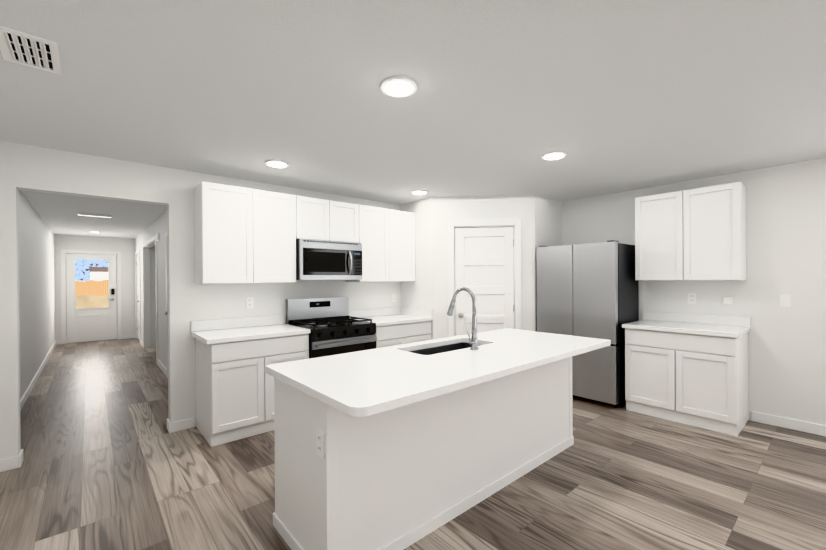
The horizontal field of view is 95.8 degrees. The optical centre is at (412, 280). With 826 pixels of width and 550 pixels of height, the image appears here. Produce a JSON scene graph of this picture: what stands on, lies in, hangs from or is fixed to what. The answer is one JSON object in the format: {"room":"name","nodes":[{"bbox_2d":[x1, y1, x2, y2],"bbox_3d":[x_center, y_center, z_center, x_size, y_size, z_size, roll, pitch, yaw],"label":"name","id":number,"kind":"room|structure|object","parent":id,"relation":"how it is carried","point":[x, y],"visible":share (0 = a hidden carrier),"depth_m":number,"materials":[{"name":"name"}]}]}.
{"room":"kitchen","nodes":[
{"label":"kitchen","id":0,"kind":"room"},
{"bbox_2d":[18,190,54,399],"bbox_3d":[-3.135,0.188,2.634,0.120,2.440,14.990,-1,0,-41],"label":"wall","id":1,"kind":"structure","parent":0,"point":[36,291],"depth_m":5.20,"materials":[{"name":"white paint"}]},
{"bbox_2d":[20,340,57,410],"bbox_3d":[-5.493,1.366,5.484,0.030,0.095,7.350,-1,0,-41],"label":"baseboard","id":2,"kind":"structure","parent":1,"relation":"attached to","point":[40,369],"depth_m":5.14,"materials":[{"name":"white paint"}]},
{"bbox_2d":[54,234,135,340],"bbox_3d":[-7.411,0.194,8.766,1.443,2.440,0.120,-1,0,-41],"label":"wall","id":3,"kind":"structure","parent":0,"point":[125,247],"depth_m":8.93,"materials":[{"name":"white paint"}]},
{"bbox_2d":[60,249,121,343],"bbox_3d":[-7.466,0.357,8.693,1.065,2.115,0.118,-1,0,-41],"label":"door frame","id":4,"kind":"structure","parent":3,"relation":"attached to","point":[63,252],"depth_m":8.49,"materials":[{"name":"white paint"}]},
{"bbox_2d":[66,254,116,342],"bbox_3d":[-7.450,0.397,8.667,0.893,2.012,0.096,-1,0,-41],"label":"front door","id":5,"kind":"structure","parent":3,"relation":"in","point":[91,306],"depth_m":8.66,"materials":[{"name":"white paint"}]},
{"bbox_2d":[122,334,135,338],"bbox_3d":[-6.915,1.362,9.094,0.280,0.095,0.030,-1,0,-41],"label":"baseboard","id":6,"kind":"structure","parent":3,"relation":"attached to","point":[131,335],"depth_m":9.09,"materials":[{"name":"white paint"}]},
{"bbox_2d":[135,210,166,368],"bbox_3d":[-4.446,0.183,6.551,0.140,2.440,7.350,-1,0,-41],"label":"wall","id":7,"kind":"structure","parent":0,"point":[158,224],"depth_m":6.12,"materials":[{"name":"white paint"}]},
{"bbox_2d":[136,254,139,339],"bbox_3d":[-6.435,0.390,8.739,0.099,2.012,0.870,-1,0,-41],"label":"hall door","id":8,"kind":"structure","parent":7,"relation":"in","point":[138,327],"depth_m":8.97,"materials":[{"name":"white paint"}]},
{"bbox_2d":[135,249,140,338],"bbox_3d":[-6.401,0.353,8.767,0.118,2.110,1.040,-1,0,-41],"label":"door frame","id":9,"kind":"structure","parent":7,"relation":"attached to","point":[137,252],"depth_m":9.07,"materials":[{"name":"white paint"}]},
{"bbox_2d":[143,235,157,363],"bbox_3d":[-4.912,0.320,7.047,0.118,2.170,2.090,-1,0,-41],"label":"trim","id":10,"kind":"structure","parent":7,"relation":"attached to","point":[146,301],"depth_m":7.76,"materials":[{"name":"white paint"}]},
{"bbox_2d":[156,233,159,240],"bbox_3d":[-4.122,-0.707,6.033,0.034,0.120,0.100,-1,0,-41],"label":"fire alarm","id":11,"kind":"object","parent":7,"relation":"attached to","point":[157,236],"visible":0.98,"depth_m":6.01,"materials":[{"name":"white plastic"}]},
{"bbox_2d":[157,359,166,375],"bbox_3d":[-3.922,1.355,5.839,0.014,0.095,1.030,-1,0,-41],"label":"baseboard","id":12,"kind":"structure","parent":7,"relation":"attached to","point":[162,367],"depth_m":5.78,"materials":[{"name":"white paint"}]},
{"bbox_2d":[165,231,167,377],"bbox_3d":[-3.214,0.346,5.085,0.118,2.110,1.040,-1,0,-41],"label":"door frame","id":13,"kind":"structure","parent":7,"relation":"attached to","point":[166,308],"depth_m":5.39,"materials":[{"name":"white paint"}]},
{"bbox_2d":[0,141,400,458],"bbox_3d":[-1.678,0.175,4.008,3.883,2.440,0.120,-1,0,-41],"label":"wall","id":14,"kind":"structure","parent":0,"point":[24,167],"depth_m":3.45,"materials":[{"name":"white paint"}]},
{"bbox_2d":[194,181,261,283],"bbox_3d":[-1.796,-0.432,3.610,0.495,0.914,0.324,-1,0,-41],"label":"upper cabinet","id":15,"kind":"object","parent":14,"relation":"attached to","point":[245,235],"depth_m":3.48,"materials":[{"name":"white wood"}]},
{"bbox_2d":[246,297,253,307],"bbox_3d":[-1.702,0.230,3.901,0.072,0.116,0.008,-1,0,-41],"label":"electrical outlet","id":16,"kind":"object","parent":14,"relation":"attached to","point":[249,302],"visible":1,"depth_m":3.90,"materials":[{"name":"white plastic"}]},
{"bbox_2d":[262,190,297,282],"bbox_3d":[-1.510,-0.435,3.857,0.496,0.914,0.324,-1,0,-41],"label":"upper cabinet","id":17,"kind":"object","parent":14,"relation":"attached to","point":[279,210],"depth_m":3.79,"materials":[{"name":"white wood"}]},
{"bbox_2d":[298,196,337,240],"bbox_3d":[-1.154,-0.668,4.166,0.442,0.454,0.324,-1,0,-41],"label":"upper cabinet","id":18,"kind":"object","parent":14,"relation":"attached to","point":[317,218],"depth_m":4.07,"materials":[{"name":"white wood"}]},
{"bbox_2d":[296,239,361,279],"bbox_3d":[-0.986,-0.223,4.223,0.756,0.426,0.454,-1,0,-41],"label":"microwave","id":19,"kind":"object","parent":18,"relation":"attached to","point":[325,260],"visible":1,"depth_m":4.06,"materials":[{"name":"grey metal"}]},
{"bbox_2d":[338,202,361,242],"bbox_3d":[-0.910,-0.670,4.378,0.443,0.454,0.324,-1,0,-41],"label":"upper cabinet","id":20,"kind":"object","parent":14,"relation":"attached to","point":[349,215],"depth_m":4.33,"materials":[{"name":"white wood"}]},
{"bbox_2d":[346,205,393,281],"bbox_3d":[-0.550,-0.443,4.689,0.497,0.914,0.324,-1,0,-41],"label":"upper cabinet","id":21,"kind":"object","parent":14,"relation":"attached to","point":[377,223],"depth_m":4.59,"materials":[{"name":"white wood"}]},
{"bbox_2d":[391,294,395,301],"bbox_3d":[-0.265,0.238,5.145,0.072,0.116,0.008,-1,0,-41],"label":"electrical outlet","id":22,"kind":"object","parent":14,"relation":"attached to","point":[393,297],"visible":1,"depth_m":5.14,"materials":[{"name":"white plastic"}]},
{"bbox_2d":[394,210,414,280],"bbox_3d":[-0.262,-0.446,4.937,0.499,0.914,0.324,-1,0,-41],"label":"upper cabinet","id":23,"kind":"object","parent":14,"relation":"attached to","point":[404,222],"depth_m":4.87,"materials":[{"name":"white wood"}]},
{"bbox_2d":[0,338,825,549],"bbox_3d":[-1.017,1.419,4.465,5.703,0.060,14.990,-1,0,-41],"label":"floor","id":24,"kind":"structure","parent":0,"point":[110,462],"depth_m":2.54,"materials":[{"name":"brown wood"}]},
{"bbox_2d":[191,315,310,446],"bbox_3d":[-1.555,0.888,3.605,0.910,1.015,0.642,-1,0,-41],"label":"base cabinet","id":25,"kind":"object","parent":24,"relation":"on","point":[235,387],"visible":0.94,"depth_m":3.33,"materials":[{"name":"white wood"}]},
{"bbox_2d":[286,297,376,358],"bbox_3d":[-0.888,0.795,4.120,0.762,1.190,0.702,-1,0,-41],"label":"range","id":26,"kind":"object","parent":24,"relation":"on","point":[332,325],"visible":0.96,"depth_m":4.05,"materials":[{"name":"grey metal"}]},
{"bbox_2d":[349,307,432,347],"bbox_3d":[-0.291,0.877,4.699,0.885,1.015,0.642,-1,0,-41],"label":"base cabinet","id":27,"kind":"object","parent":24,"relation":"on","point":[399,325],"visible":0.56,"depth_m":4.62,"materials":[{"name":"white wood"}]},
{"bbox_2d":[273,355,575,549],"bbox_3d":[0.275,0.950,2.638,2.296,0.875,0.645,-1,0,-41],"label":"kitchen island","id":28,"kind":"object","parent":24,"relation":"on","point":[423,439],"depth_m":2.01,"materials":[{"name":"white"}]},
{"bbox_2d":[316,429,324,458],"bbox_3d":[-0.422,0.740,1.695,0.008,0.116,0.072,-1,0,-41],"label":"outlet","id":29,"kind":"object","parent":28,"relation":"attached to","point":[320,443],"visible":1,"depth_m":1.69,"materials":[{"name":"white plastic"}]},
{"bbox_2d":[266,328,610,422],"bbox_3d":[0.358,0.492,2.522,2.340,0.040,0.966,-1,0,-41],"label":"island countertop","id":30,"kind":"structure","parent":28,"relation":"on","point":[358,384],"depth_m":2.04,"materials":[{"name":"white stone"}]},
{"bbox_2d":[414,339,469,354],"bbox_3d":[0.253,0.612,2.732,0.763,0.224,0.359,-1,0,-41],"label":"sink","id":31,"kind":"object","parent":30,"relation":"in","point":[441,346],"depth_m":2.92,"materials":[{"name":"black metal"}]},
{"bbox_2d":[447,287,481,350],"bbox_3d":[0.335,0.259,2.636,0.096,0.427,0.281,-1,0,-41],"label":"faucet","id":32,"kind":"object","parent":30,"relation":"on","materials":[{"name":"silver metal"}]},
{"bbox_2d":[537,240,638,407],"bbox_3d":[2.082,0.471,4.483,0.680,1.800,0.912,-1,0,-41],"label":"refrigerator","id":33,"kind":"object","parent":24,"relation":"on","point":[590,290],"visible":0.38,"depth_m":4.13,"materials":[{"name":"grey metal"}]},
{"bbox_2d":[622,311,750,435],"bbox_3d":[2.748,0.861,3.788,0.642,1.015,0.935,-1,0,-41],"label":"base cabinet","id":34,"kind":"object","parent":24,"relation":"on","point":[688,369],"visible":1,"depth_m":3.57,"materials":[{"name":"white wood"}]},
{"bbox_2d":[0,0,825,238],"bbox_3d":[-1.032,-1.081,4.457,5.703,0.060,14.990,-1,0,-41],"label":"ceiling","id":35,"kind":"structure","parent":0,"point":[611,96],"depth_m":2.10,"materials":[{"name":"grey paint"}]},
{"bbox_2d":[0,26,61,74],"bbox_3d":[-1.727,-1.030,1.683,0.195,0.013,0.315,-1,0,-41],"label":"ceiling vent","id":36,"kind":"object","parent":35,"relation":"in","point":[19,47],"visible":1,"depth_m":1.67,"materials":[{"name":"white metal"}]},
{"bbox_2d":[77,213,110,217],"bbox_3d":[-4.943,-1.014,5.799,0.400,0.032,0.060,-1,0,-41],"label":"recessed light","id":37,"kind":"object","parent":35,"relation":"in","point":[94,215],"visible":1,"depth_m":5.78,"materials":[{"name":"white plastic"}]},
{"bbox_2d":[265,159,288,167],"bbox_3d":[-1.209,-1.037,3.318,0.202,0.016,0.202,-1,0,-41],"label":"recessed light","id":38,"kind":"object","parent":35,"relation":"in","point":[277,163],"visible":1,"depth_m":3.29,"materials":[{"name":"white plastic"}]},
{"bbox_2d":[380,76,417,96],"bbox_3d":[-0.076,-1.040,2.010,0.202,0.016,0.202,-1,0,-41],"label":"recessed light","id":39,"kind":"object","parent":35,"relation":"in","point":[398,86],"visible":0.98,"depth_m":1.98,"materials":[{"name":"white plastic"}]},
{"bbox_2d":[411,190,427,194],"bbox_3d":[0.077,-1.049,4.431,0.202,0.016,0.202,-1,0,-41],"label":"recessed light","id":40,"kind":"object","parent":35,"relation":"in","point":[419,192],"visible":1,"depth_m":4.40,"materials":[{"name":"white plastic"}]},
{"bbox_2d":[541,151,566,159],"bbox_3d":[1.185,-1.051,3.143,0.202,0.016,0.202,-1,0,-41],"label":"recessed light","id":41,"kind":"object","parent":35,"relation":"in","point":[553,155],"visible":1,"depth_m":3.11,"materials":[{"name":"white plastic"}]},
{"bbox_2d":[400,197,432,339],"bbox_3d":[0.048,0.161,5.072,0.120,2.440,0.770,-1,0,-41],"label":"wall","id":42,"kind":"structure","parent":0,"point":[417,292],"depth_m":4.89,"materials":[{"name":"white paint"}]},
{"bbox_2d":[432,195,535,339],"bbox_3d":[0.895,0.157,4.766,1.273,2.440,0.140,0,0,4],"label":"wall","id":43,"kind":"structure","parent":0,"point":[512,207],"depth_m":4.70,"materials":[{"name":"white paint"}]},
{"bbox_2d":[455,227,513,335],"bbox_3d":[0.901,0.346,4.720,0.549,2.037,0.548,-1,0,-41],"label":"pantry door","id":44,"kind":"structure","parent":43,"relation":"in","point":[484,265],"depth_m":4.71,"materials":[{"name":"white paint"}]},
{"bbox_2d":[448,220,521,336],"bbox_3d":[0.902,0.309,4.737,0.906,2.135,0.118,0,0,4],"label":"door frame","id":45,"kind":"structure","parent":43,"relation":"attached to","point":[517,257],"depth_m":4.67,"materials":[{"name":"white paint"}]},
{"bbox_2d":[535,195,561,331],"bbox_3d":[1.742,0.151,4.918,0.680,2.440,0.120,-1,0,-41],"label":"wall","id":46,"kind":"structure","parent":0,"point":[548,222],"depth_m":4.83,"materials":[{"name":"white paint"}]},
{"bbox_2d":[562,158,825,424],"bbox_3d":[3.959,0.144,2.969,0.120,2.440,5.970,-1,0,-41],"label":"wall","id":47,"kind":"structure","parent":0,"point":[786,225],"depth_m":3.53,"materials":[{"name":"white paint"}]},
{"bbox_2d":[635,182,746,279],"bbox_3d":[2.859,-0.461,3.890,0.323,0.914,0.886,-1,0,-41],"label":"upper cabinet","id":48,"kind":"object","parent":47,"relation":"attached to","point":[696,234],"visible":1,"depth_m":3.73,"materials":[{"name":"white wood"}]},
{"bbox_2d":[688,293,695,303],"bbox_3d":[2.984,0.192,3.996,0.008,0.116,0.072,-1,0,-41],"label":"electrical outlet","id":49,"kind":"object","parent":47,"relation":"attached to","point":[691,298],"visible":1,"depth_m":3.99,"materials":[{"name":"white plastic"}]},
{"bbox_2d":[723,297,732,304],"bbox_3d":[3.177,0.201,3.763,0.021,0.080,0.075,-1,0,-41],"label":"wall box","id":50,"kind":"object","parent":47,"relation":"attached to","point":[727,300],"visible":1,"depth_m":3.75,"materials":[{"name":"white plastic"}]},
{"bbox_2d":[780,294,790,306],"bbox_3d":[3.448,0.186,3.459,0.010,0.116,0.072,-1,0,-41],"label":"light switch","id":51,"kind":"object","parent":47,"relation":"attached to","point":[785,300],"visible":1,"depth_m":3.46,"materials":[{"name":"white plastic"}]},
{"bbox_2d":[751,411,825,435],"bbox_3d":[4.574,1.316,2.167,0.014,0.095,3.895,-1,0,-41],"label":"baseboard","id":52,"kind":"structure","parent":47,"relation":"attached to","point":[793,424],"depth_m":3.44,"materials":[{"name":"white paint"}]}
]}

